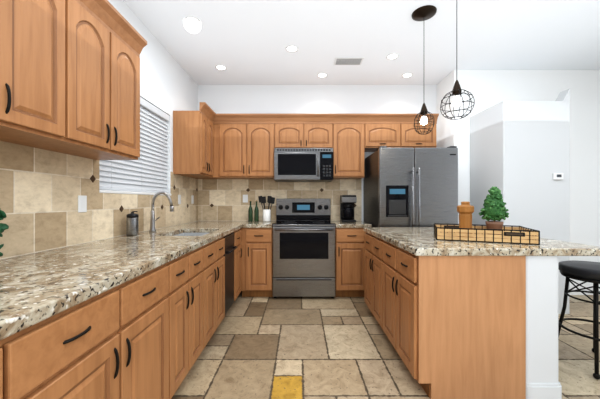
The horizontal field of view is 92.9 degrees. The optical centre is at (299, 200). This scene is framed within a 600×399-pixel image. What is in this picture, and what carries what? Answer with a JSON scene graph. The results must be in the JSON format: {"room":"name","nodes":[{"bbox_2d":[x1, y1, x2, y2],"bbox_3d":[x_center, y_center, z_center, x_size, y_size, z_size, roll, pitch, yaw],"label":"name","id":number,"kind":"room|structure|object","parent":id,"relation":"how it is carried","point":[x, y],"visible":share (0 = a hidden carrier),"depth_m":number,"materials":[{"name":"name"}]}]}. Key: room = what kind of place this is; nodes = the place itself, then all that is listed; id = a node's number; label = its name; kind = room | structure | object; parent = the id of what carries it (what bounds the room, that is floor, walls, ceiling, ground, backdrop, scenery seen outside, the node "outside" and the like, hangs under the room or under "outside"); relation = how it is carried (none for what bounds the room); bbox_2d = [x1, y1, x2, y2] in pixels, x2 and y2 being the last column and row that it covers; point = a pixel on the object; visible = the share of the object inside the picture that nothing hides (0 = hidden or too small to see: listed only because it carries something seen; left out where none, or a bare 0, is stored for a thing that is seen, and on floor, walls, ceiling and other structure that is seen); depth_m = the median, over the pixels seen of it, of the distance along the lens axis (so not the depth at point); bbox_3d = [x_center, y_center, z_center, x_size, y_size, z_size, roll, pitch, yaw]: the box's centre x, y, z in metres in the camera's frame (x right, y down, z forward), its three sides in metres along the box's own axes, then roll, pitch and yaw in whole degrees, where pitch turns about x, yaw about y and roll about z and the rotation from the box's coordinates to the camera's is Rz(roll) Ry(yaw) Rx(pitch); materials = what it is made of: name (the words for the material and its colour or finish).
{"room":"kitchen","nodes":[
{"label":"kitchen","id":0,"kind":"room"},
{"bbox_2d":[108,0,197,193],"bbox_3d":[-1.560,-0.240,1.290,0.120,2.920,5.780,0,0,0],"label":"wall","id":1,"kind":"structure","parent":0,"point":[168,85],"depth_m":3.13,"materials":[{"name":"white paint"}]},
{"bbox_2d":[0,0,71,143],"bbox_3d":[-1.331,-0.682,1.095,0.333,0.765,0.660,0,0,0],"label":"upper cabinet","id":2,"kind":"object","parent":1,"relation":"attached to","point":[69,77],"depth_m":1.27,"materials":[{"name":"brown wood"}]},
{"bbox_2d":[19,0,140,159],"bbox_3d":[-1.331,-0.682,1.755,0.333,0.765,0.660,0,0,0],"label":"upper cabinet","id":3,"kind":"object","parent":1,"relation":"attached to","point":[105,64],"depth_m":1.69,"materials":[{"name":"brown wood"}]},
{"bbox_2d":[0,141,197,259],"bbox_3d":[-1.496,-0.004,2.186,0.008,0.672,3.972,0,0,0],"label":"backsplash","id":4,"kind":"structure","parent":1,"relation":"attached to","point":[41,190],"depth_m":1.79,"materials":[{"name":"tile"}]},
{"bbox_2d":[78,195,86,212],"bbox_3d":[-1.488,0.021,1.950,0.008,0.115,0.075,0,0,0],"label":"electrical outlet plate","id":5,"kind":"object","parent":4,"relation":"attached to","point":[82,203],"depth_m":1.94,"materials":[{"name":"white plastic"}]},
{"bbox_2d":[99,97,170,195],"bbox_3d":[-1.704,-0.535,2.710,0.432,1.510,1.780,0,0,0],"label":"window blinds","id":6,"kind":"object","parent":1,"relation":"attached to","point":[146,172],"visible":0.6,"depth_m":2.81,"materials":[{"name":"white plastic"}]},
{"bbox_2d":[173,108,215,178],"bbox_3d":[-1.331,-0.692,3.598,0.333,0.745,0.475,0,0,0],"label":"upper cabinet","id":7,"kind":"object","parent":1,"relation":"attached to","point":[194,132],"depth_m":3.36,"materials":[{"name":"brown wood"}]},
{"bbox_2d":[90,175,356,211],"bbox_3d":[-0.332,-0.048,3.097,2.320,0.282,2.150,0,0,0],"label":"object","id":8,"kind":"structure","parent":1,"relation":"attached to","point":[93,178],"depth_m":3.22,"materials":[{"name":"brown metal"}]},
{"bbox_2d":[123,0,599,84],"bbox_3d":[1.230,-1.750,1.290,5.700,0.100,6.020,0,0,0],"label":"ceiling","id":9,"kind":"structure","parent":0,"point":[246,42],"depth_m":2.96,"materials":[{"name":"white paint"}]},
{"bbox_2d":[184,16,199,25],"bbox_3d":[-1.016,-1.696,2.690,0.143,0.006,0.143,0,0,-39],"label":"recessed light","id":10,"kind":"object","parent":9,"relation":"in","point":[192,21],"depth_m":2.68,"materials":[{"name":"white"}]},
{"bbox_2d":[215,65,226,70],"bbox_3d":[-1.006,-1.696,3.630,0.143,0.006,0.143,0,0,-6],"label":"recessed light","id":11,"kind":"object","parent":9,"relation":"in","point":[219,67],"depth_m":3.62,"materials":[{"name":"white"}]},
{"bbox_2d":[286,45,297,51],"bbox_3d":[-0.089,-1.696,3.180,0.143,0.006,0.143,0,0,-39],"label":"recessed light","id":12,"kind":"object","parent":9,"relation":"in","point":[291,48],"depth_m":3.17,"materials":[{"name":"white"}]},
{"bbox_2d":[317,73,326,77],"bbox_3d":[0.300,-1.696,3.850,0.143,0.006,0.143,0,0,-24],"label":"recessed light","id":13,"kind":"object","parent":9,"relation":"in","point":[321,75],"depth_m":3.85,"materials":[{"name":"white"}]},
{"bbox_2d":[334,57,363,64],"bbox_3d":[0.589,-1.694,3.460,0.340,0.010,0.180,0,0,0],"label":"ceiling vent","id":14,"kind":"object","parent":9,"relation":"in","point":[348,60],"visible":1,"depth_m":3.43,"materials":[{"name":"white metal"}]},
{"bbox_2d":[386,53,398,59],"bbox_3d":[1.089,-1.696,3.350,0.143,0.006,0.143,0,0,-9],"label":"recessed light","id":15,"kind":"object","parent":9,"relation":"in","point":[392,56],"depth_m":3.35,"materials":[{"name":"white"}]},
{"bbox_2d":[402,73,412,77],"bbox_3d":[1.451,-1.696,3.850,0.143,0.006,0.143,0,0,-39],"label":"recessed light","id":16,"kind":"object","parent":9,"relation":"in","point":[406,75],"depth_m":3.85,"materials":[{"name":"white"}]},
{"bbox_2d":[412,5,436,134],"bbox_3d":[1.121,-1.152,2.577,0.210,1.093,0.210,0,0,0],"label":"pendant light","id":17,"kind":"object","parent":9,"relation":"hanging from","point":[424,13],"visible":1,"depth_m":2.56,"materials":[{"name":"brown metal"}]},
{"bbox_2d":[440,0,474,119],"bbox_3d":[1.150,-1.152,2.090,0.224,1.093,0.224,0,0,0],"label":"pendant light","id":18,"kind":"object","parent":9,"relation":"hanging from","point":[456,91],"visible":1,"depth_m":2.08,"materials":[{"name":"brown metal"}]},
{"bbox_2d":[171,291,599,398],"bbox_3d":[1.250,1.222,1.375,5.739,0.003,6.149,0,0,0],"label":"floor","id":19,"kind":"structure","parent":0,"point":[299,348],"depth_m":2.24,"materials":[{"name":"tile"}]},
{"bbox_2d":[0,328,19,398],"bbox_3d":[-1.108,0.778,0.475,0.778,0.885,0.450,0,0,0],"label":"base cabinet","id":20,"kind":"object","parent":19,"relation":"on","point":[10,342],"depth_m":0.71,"materials":[{"name":"brown wood"}]},
{"bbox_2d":[20,260,171,398],"bbox_3d":[-1.108,0.778,1.137,0.778,0.885,0.874,0,0,0],"label":"base cabinet","id":21,"kind":"object","parent":19,"relation":"on","point":[133,313],"depth_m":1.07,"materials":[{"name":"brown wood"}]},
{"bbox_2d":[0,221,247,335],"bbox_3d":[-1.103,0.313,2.185,0.775,0.045,3.970,0,0,0],"label":"countertop","id":22,"kind":"structure","parent":21,"relation":"on","point":[33,285],"depth_m":1.26,"materials":[{"name":"beige stone"}]},
{"bbox_2d":[0,210,8,256],"bbox_3d":[-1.389,0.152,1.146,0.274,0.275,0.263,0,0,0],"label":"potted plant","id":23,"kind":"object","parent":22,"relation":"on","point":[3,226],"visible":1,"depth_m":1.22,"materials":[{"name":"green plant"}]},
{"bbox_2d":[126,211,138,235],"bbox_3d":[-1.410,0.187,2.400,0.090,0.203,0.090,0,0,0],"label":"soap dispenser","id":24,"kind":"object","parent":22,"relation":"on","point":[132,220],"depth_m":2.37,"materials":[{"name":"silver metal"}]},
{"bbox_2d":[148,192,173,231],"bbox_3d":[-1.301,0.101,2.721,0.228,0.378,0.142,0,0,0],"label":"faucet","id":25,"kind":"object","parent":22,"relation":"on","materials":[{"name":"silver metal"}]},
{"bbox_2d":[172,232,223,251],"bbox_3d":[-1.025,0.419,2.691,0.408,0.191,0.628,0,0,0],"label":"sink","id":26,"kind":"object","parent":22,"relation":"in","point":[219,243],"depth_m":2.80,"materials":[{"name":"silver metal"}]},
{"bbox_2d":[172,244,207,396],"bbox_3d":[-1.108,0.778,1.852,0.778,0.885,0.556,0,0,0],"label":"base cabinet","id":27,"kind":"object","parent":19,"relation":"on","point":[190,270],"depth_m":1.84,"materials":[{"name":"brown wood"}]},
{"bbox_2d":[208,240,215,341],"bbox_3d":[-1.108,0.778,2.252,0.778,0.885,0.243,0,0,0],"label":"base cabinet","id":28,"kind":"object","parent":19,"relation":"on","point":[211,243],"depth_m":2.33,"materials":[{"name":"brown wood"}]},
{"bbox_2d":[216,228,243,315],"bbox_3d":[-1.108,0.778,3.300,0.778,0.885,0.518,0,0,0],"label":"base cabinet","id":29,"kind":"object","parent":19,"relation":"on","point":[230,262],"depth_m":2.94,"materials":[{"name":"brown wood"}]},
{"bbox_2d":[244,224,272,296],"bbox_3d":[-0.542,0.778,3.858,0.392,0.885,0.637,0,0,0],"label":"base cabinet","id":30,"kind":"object","parent":19,"relation":"on","point":[258,242],"depth_m":3.54,"materials":[{"name":"brown wood"}]},
{"bbox_2d":[244,221,274,227],"bbox_3d":[-0.530,0.313,3.853,0.370,0.045,0.635,0,0,0],"label":"countertop","id":31,"kind":"structure","parent":30,"relation":"on","point":[260,224],"depth_m":3.54,"materials":[{"name":"beige stone"}]},
{"bbox_2d":[248,200,252,221],"bbox_3d":[-0.701,0.137,4.030,0.063,0.304,0.063,0,0,-12],"label":"oil bottle","id":32,"kind":"object","parent":31,"relation":"on","point":[250,214],"depth_m":4.01,"materials":[{"name":"green glass"}]},
{"bbox_2d":[254,200,258,221],"bbox_3d":[-0.614,0.137,4.030,0.063,0.304,0.063,0,0,-12],"label":"oil bottle","id":33,"kind":"object","parent":31,"relation":"on","point":[256,212],"depth_m":4.01,"materials":[{"name":"green glass"}]},
{"bbox_2d":[258,196,274,221],"bbox_3d":[-0.470,0.107,4.020,0.238,0.363,0.112,0,0,0],"label":"utensil crock","id":34,"kind":"object","parent":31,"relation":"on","point":[267,212],"visible":1,"depth_m":3.98,"materials":[{"name":"white ceramic"}]},
{"bbox_2d":[273,199,334,297],"bbox_3d":[0.050,0.593,3.810,0.783,1.255,0.710,0,0,0],"label":"range","id":35,"kind":"object","parent":19,"relation":"on","point":[303,247],"visible":1,"depth_m":3.52,"materials":[{"name":"silver metal"}]},
{"bbox_2d":[335,224,365,296],"bbox_3d":[0.645,0.778,3.858,0.399,0.885,0.637,0,0,0],"label":"base cabinet","id":36,"kind":"object","parent":19,"relation":"on","point":[349,242],"depth_m":3.54,"materials":[{"name":"brown wood"}]},
{"bbox_2d":[332,221,371,227],"bbox_3d":[0.667,0.313,3.853,0.447,0.045,0.635,0,0,0],"label":"countertop","id":37,"kind":"structure","parent":36,"relation":"on","point":[359,224],"depth_m":3.54,"materials":[{"name":"beige stone"}]},
{"bbox_2d":[340,195,356,222],"bbox_3d":[0.651,0.104,3.921,0.216,0.369,0.218,0,0,0],"label":"coffee maker","id":38,"kind":"object","parent":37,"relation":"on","point":[347,202],"visible":1,"depth_m":3.83,"materials":[{"name":"black plastic"}]},
{"bbox_2d":[364,146,457,226],"bbox_3d":[1.378,0.290,3.691,0.914,1.860,0.918,0,0,0],"label":"refrigerator","id":39,"kind":"object","parent":19,"relation":"on","point":[410,187],"visible":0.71,"depth_m":3.30,"materials":[{"name":"silver metal"}]},
{"bbox_2d":[364,231,567,398],"bbox_3d":[1.153,0.778,2.443,0.918,0.885,1.413,0,0,0],"label":"kitchen island","id":40,"kind":"object","parent":19,"relation":"on","point":[465,320],"depth_m":1.75,"materials":[{"name":"brown wood"}]},
{"bbox_2d":[364,227,599,254],"bbox_3d":[1.307,0.313,2.452,1.205,0.046,1.435,0,0,0],"label":"island countertop","id":41,"kind":"structure","parent":40,"relation":"on","point":[422,240],"depth_m":1.86,"materials":[{"name":"beige stone"}]},
{"bbox_2d":[434,223,539,244],"bbox_3d":[1.375,0.242,2.184,0.618,0.094,0.413,0,0,23],"label":"serving tray","id":42,"kind":"object","parent":41,"relation":"on","point":[511,234],"visible":1,"depth_m":2.02,"materials":[{"name":"brown wood"}]},
{"bbox_2d":[457,201,473,236],"bbox_3d":[1.277,0.142,2.200,0.113,0.277,0.113,0,0,0],"label":"pepper mill","id":43,"kind":"object","parent":42,"relation":"on","point":[465,210],"visible":0.79,"depth_m":2.17,"materials":[{"name":"brown wood"}]},
{"bbox_2d":[479,186,508,234],"bbox_3d":[1.498,0.084,2.199,0.185,0.394,0.193,0,0,0],"label":"topiary plant","id":44,"kind":"object","parent":42,"relation":"on","point":[494,209],"visible":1,"depth_m":2.16,"materials":[{"name":"green plant"}]},
{"bbox_2d":[558,260,599,378],"bbox_3d":[2.200,0.847,2.120,0.420,0.746,0.420,0,0,0],"label":"bar stool","id":45,"kind":"object","parent":19,"relation":"on","point":[586,271],"visible":0.98,"depth_m":2.07,"materials":[{"name":"black metal"}]},
{"bbox_2d":[198,70,599,294],"bbox_3d":[1.230,-0.240,4.000,5.700,2.920,0.600,0,0,0],"label":"wall","id":46,"kind":"structure","parent":0,"point":[486,89],"depth_m":3.70,"materials":[{"name":"white paint"}]},
{"bbox_2d":[216,120,275,178],"bbox_3d":[-0.721,-0.692,4.011,0.750,0.745,0.332,0,0,0],"label":"upper cabinet","id":47,"kind":"object","parent":46,"relation":"attached to","point":[244,148],"depth_m":3.85,"materials":[{"name":"brown wood"}]},
{"bbox_2d":[198,179,360,220],"bbox_3d":[-0.296,-0.004,4.176,2.392,0.672,0.008,0,0,0],"label":"backsplash","id":48,"kind":"structure","parent":46,"relation":"attached to","point":[224,197],"depth_m":4.17,"materials":[{"name":"tile"}]},
{"bbox_2d":[243,195,247,202],"bbox_3d":[-0.800,-0.036,4.169,0.075,0.115,0.006,0,0,0],"label":"electrical outlet plate","id":49,"kind":"object","parent":48,"relation":"attached to","point":[245,197],"depth_m":4.17,"materials":[{"name":"white plastic"}]},
{"bbox_2d":[276,120,335,147],"bbox_3d":[0.049,-0.885,4.011,0.790,0.360,0.332,0,0,0],"label":"upper cabinet","id":50,"kind":"object","parent":46,"relation":"attached to","point":[289,133],"depth_m":3.85,"materials":[{"name":"brown wood"}]},
{"bbox_2d":[274,148,332,181],"bbox_3d":[0.050,-0.489,3.943,0.783,0.425,0.466,0,0,0],"label":"over-the-range microwave","id":51,"kind":"object","parent":50,"relation":"attached to","point":[303,164],"visible":1,"depth_m":3.75,"materials":[{"name":"silver metal"}]},
{"bbox_2d":[333,120,367,178],"bbox_3d":[0.659,-0.692,4.011,0.430,0.745,0.332,0,0,0],"label":"upper cabinet","id":52,"kind":"object","parent":46,"relation":"attached to","point":[351,135],"depth_m":3.85,"materials":[{"name":"brown wood"}]},
{"bbox_2d":[368,120,403,151],"bbox_3d":[1.117,-0.892,4.011,0.486,0.345,0.332,0,0,0],"label":"upper cabinet","id":53,"kind":"object","parent":46,"relation":"attached to","point":[389,133],"depth_m":3.85,"materials":[{"name":"brown wood"}]},
{"bbox_2d":[404,120,436,147],"bbox_3d":[1.605,-0.892,4.011,0.490,0.345,0.332,0,0,0],"label":"upper cabinet","id":54,"kind":"object","parent":46,"relation":"attached to","point":[412,139],"depth_m":3.85,"materials":[{"name":"brown wood"}]},
{"bbox_2d":[470,88,569,313],"bbox_3d":[2.560,0.000,3.389,0.720,2.440,0.618,0,0,0],"label":"wall","id":55,"kind":"structure","parent":0,"point":[519,153],"depth_m":3.08,"materials":[{"name":"grey paint"}]},
{"bbox_2d":[553,173,562,179],"bbox_3d":[2.780,-0.265,3.068,0.100,0.070,0.024,0,0,0],"label":"thermostat","id":56,"kind":"object","parent":55,"relation":"attached to","point":[557,176],"visible":1,"depth_m":3.06,"materials":[{"name":"white plastic"}]}
]}

